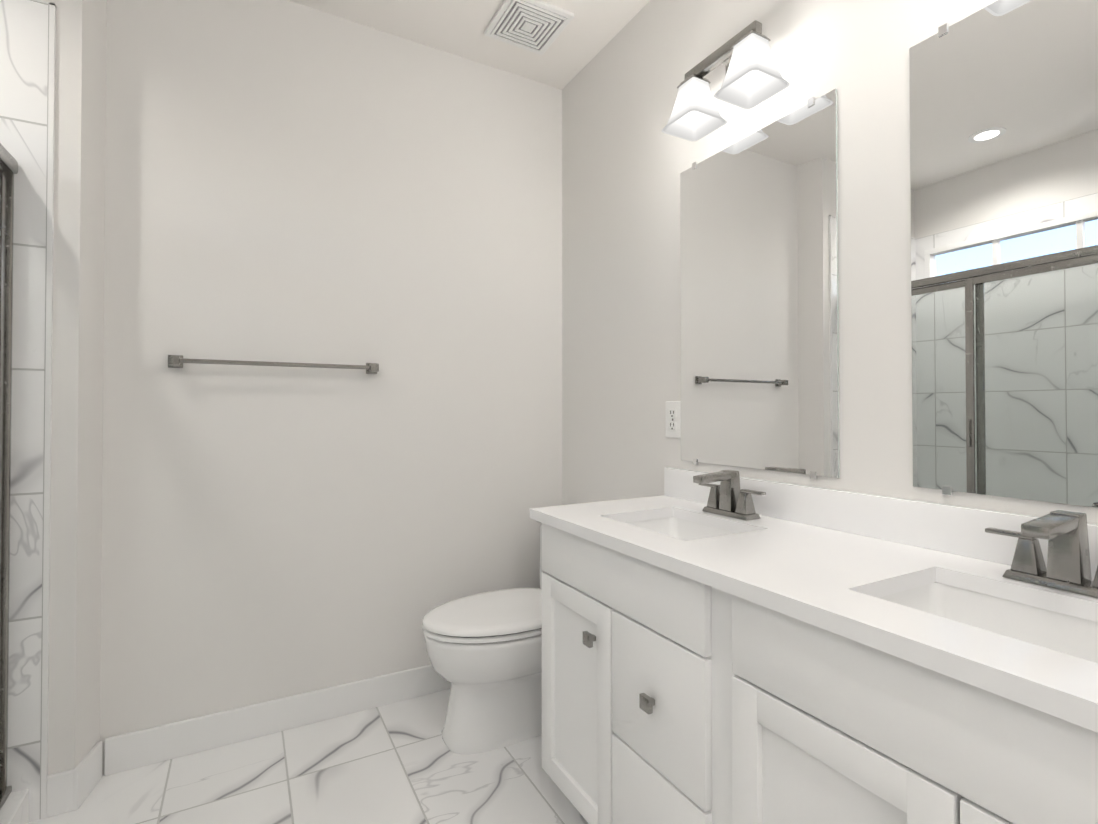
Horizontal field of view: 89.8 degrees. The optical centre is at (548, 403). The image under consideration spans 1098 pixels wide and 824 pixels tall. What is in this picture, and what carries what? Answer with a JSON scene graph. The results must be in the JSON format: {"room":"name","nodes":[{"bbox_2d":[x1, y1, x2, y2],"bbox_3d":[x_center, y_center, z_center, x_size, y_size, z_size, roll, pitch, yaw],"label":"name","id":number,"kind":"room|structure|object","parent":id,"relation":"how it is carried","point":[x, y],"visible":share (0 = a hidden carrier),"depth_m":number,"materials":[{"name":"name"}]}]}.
{"room":"bathroom","nodes":[
{"label":"bathroom","id":0,"kind":"room"},
{"bbox_2d":[43,0,106,774],"bbox_3d":[-1.924,-0.165,1.467,1.140,2.737,0.150,0,-1,-29],"label":"wall","id":1,"kind":"structure","parent":0,"point":[77,419],"depth_m":1.66,"materials":[{"name":"white paint"}]},
{"bbox_2d":[0,143,17,808],"bbox_3d":[-1.183,0.194,0.907,0.060,1.804,1.516,0,-1,-29],"label":"shower door frame","id":2,"kind":"object","parent":1,"relation":"attached to","point":[8,166],"visible":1,"depth_m":1.56,"materials":[{"name":"silver metal"}]},
{"bbox_2d":[0,788,28,823],"bbox_3d":[-1.188,1.147,0.894,0.130,0.100,1.518,0,-1,-29],"label":"sill","id":3,"kind":"structure","parent":1,"relation":"attached to","point":[14,809],"depth_m":1.53,"materials":[{"name":"stone"}]},
{"bbox_2d":[0,0,48,821],"bbox_3d":[-1.887,0.010,1.394,0.935,2.385,0.010,0,-1,-29],"label":"wall tiles","id":4,"kind":"structure","parent":1,"relation":"attached to","point":[24,56],"depth_m":1.60,"materials":[{"name":"tile"}]},
{"bbox_2d":[34,0,55,818],"bbox_3d":[-1.882,0.007,1.396,0.947,2.391,0.012,0,-1,-29],"label":"trim","id":5,"kind":"structure","parent":1,"relation":"attached to","point":[48,397],"depth_m":1.62,"materials":[{"name":"white"}]},
{"bbox_2d":[28,689,588,823],"bbox_3d":[-0.365,1.222,0.530,2.981,0.060,3.468,0,-1,-29],"label":"floor","id":6,"kind":"structure","parent":0,"point":[399,762],"depth_m":1.76,"materials":[{"name":"tile"}]},
{"bbox_2d":[422,521,541,754],"bbox_3d":[-0.100,0.842,2.115,0.773,0.738,0.450,0,-1,-29],"label":"toilet","id":7,"kind":"object","parent":6,"relation":"on","point":[484,651],"visible":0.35,"depth_m":1.93,"materials":[{"name":"white ceramic"}]},
{"bbox_2d":[530,515,1097,823],"bbox_3d":[0.557,0.773,1.153,0.566,0.854,1.538,0,-1,-29],"label":"bathroom vanity","id":8,"kind":"object","parent":6,"relation":"on","point":[798,654],"depth_m":0.95,"materials":[{"name":"white wood"}]},
{"bbox_2d":[530,495,1097,610],"bbox_3d":[0.561,0.331,1.160,0.558,0.030,1.558,0,-1,-29],"label":"countertop","id":9,"kind":"structure","parent":8,"relation":"on","point":[799,566],"depth_m":1.13,"materials":[{"name":"white stone"}]},
{"bbox_2d":[590,511,749,542],"bbox_3d":[0.354,0.411,1.503,0.340,0.145,0.420,0,-1,-29],"label":"sink","id":10,"kind":"object","parent":9,"relation":"in","point":[663,526],"depth_m":1.64,"materials":[{"name":"white ceramic"}]},
{"bbox_2d":[693,470,765,520],"bbox_3d":[0.483,0.257,1.575,0.157,0.128,0.236,0,-1,-29],"label":"faucet","id":11,"kind":"object","parent":9,"relation":"on","point":[728,497],"visible":1,"depth_m":1.57,"materials":[{"name":"silver metal"}]},
{"bbox_2d":[834,571,1097,686],"bbox_3d":[0.716,0.403,0.846,0.340,0.145,0.420,0,-1,-29],"label":"sink","id":12,"kind":"object","parent":9,"relation":"in","point":[1034,630],"depth_m":0.92,"materials":[{"name":"white ceramic"}]},
{"bbox_2d":[985,510,1097,597],"bbox_3d":[0.845,0.249,0.919,0.157,0.128,0.236,0,-1,-29],"label":"faucet","id":13,"kind":"object","parent":9,"relation":"on","point":[1064,533],"visible":1,"depth_m":0.93,"materials":[{"name":"silver metal"}]},
{"bbox_2d":[100,0,561,774],"bbox_3d":[-1.222,-0.159,1.997,2.881,2.737,0.100,0,-1,-29],"label":"wall","id":14,"kind":"structure","parent":0,"point":[286,180],"depth_m":2.11,"materials":[{"name":"white paint"}]},
{"bbox_2d":[86,664,450,791],"bbox_3d":[-0.696,1.153,2.204,1.745,0.118,0.020,0,-1,-29],"label":"baseboard","id":15,"kind":"structure","parent":14,"relation":"attached to","point":[127,751],"depth_m":1.99,"materials":[{"name":"white wood"}]},
{"bbox_2d":[168,355,378,373],"bbox_3d":[-0.986,-0.145,2.032,0.699,0.044,0.066,0,-1,-29],"label":"towel rail","id":16,"kind":"object","parent":14,"relation":"attached to","point":[176,361],"visible":1,"depth_m":1.99,"materials":[{"name":"silver metal"}]},
{"bbox_2d":[288,0,649,88],"bbox_3d":[-0.365,-1.574,0.563,2.981,0.060,3.468,0,-1,-29],"label":"ceiling","id":17,"kind":"structure","parent":0,"point":[589,33],"depth_m":2.23,"materials":[{"name":"white paint"}]},
{"bbox_2d":[484,0,573,54],"bbox_3d":[-0.083,-1.514,2.204,0.270,0.022,0.270,0,-1,-29],"label":"ceiling vent","id":18,"kind":"object","parent":17,"relation":"in","point":[537,26],"visible":1,"depth_m":2.19,"materials":[{"name":"white plastic"}]},
{"bbox_2d":[562,0,1097,524],"bbox_3d":[0.896,-0.168,1.242,0.100,2.737,3.468,0,-1,-29],"label":"wall","id":19,"kind":"structure","parent":0,"point":[626,160],"depth_m":1.90,"materials":[{"name":"white paint"}]},
{"bbox_2d":[666,401,680,437],"bbox_3d":[0.440,0.055,1.954,0.010,0.130,0.080,0,-1,-29],"label":"electrical outlet plate","id":20,"kind":"object","parent":19,"relation":"attached to","point":[673,419],"visible":1,"depth_m":1.95,"materials":[{"name":"white plastic"}]},
{"bbox_2d":[661,20,789,141],"bbox_3d":[0.521,-0.985,1.645,0.176,0.221,0.377,0,-1,-29],"label":"sconce","id":21,"kind":"object","parent":19,"relation":"attached to","point":[753,78],"visible":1,"depth_m":1.60,"materials":[{"name":"white glass"}]},
{"bbox_2d":[680,89,839,478],"bbox_3d":[0.600,-0.309,1.668,0.009,1.021,0.579,0,-1,-29],"label":"mirror","id":22,"kind":"object","parent":19,"relation":"attached to","point":[759,299],"visible":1,"depth_m":1.61,"materials":[{"name":"clear glass"}]},
{"bbox_2d":[664,467,1097,578],"bbox_3d":[0.796,0.268,1.291,0.020,0.100,1.558,0,-1,-29],"label":"backsplash","id":23,"kind":"structure","parent":19,"relation":"attached to","point":[960,530],"depth_m":1.28,"materials":[{"name":"white stone"}]},
{"bbox_2d":[909,0,1097,506],"bbox_3d":[0.966,-0.317,1.003,0.009,1.021,0.579,0,-1,-29],"label":"mirror","id":24,"kind":"object","parent":19,"relation":"attached to","point":[1004,183],"visible":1,"depth_m":1.10,"materials":[{"name":"clear glass"}]}
]}

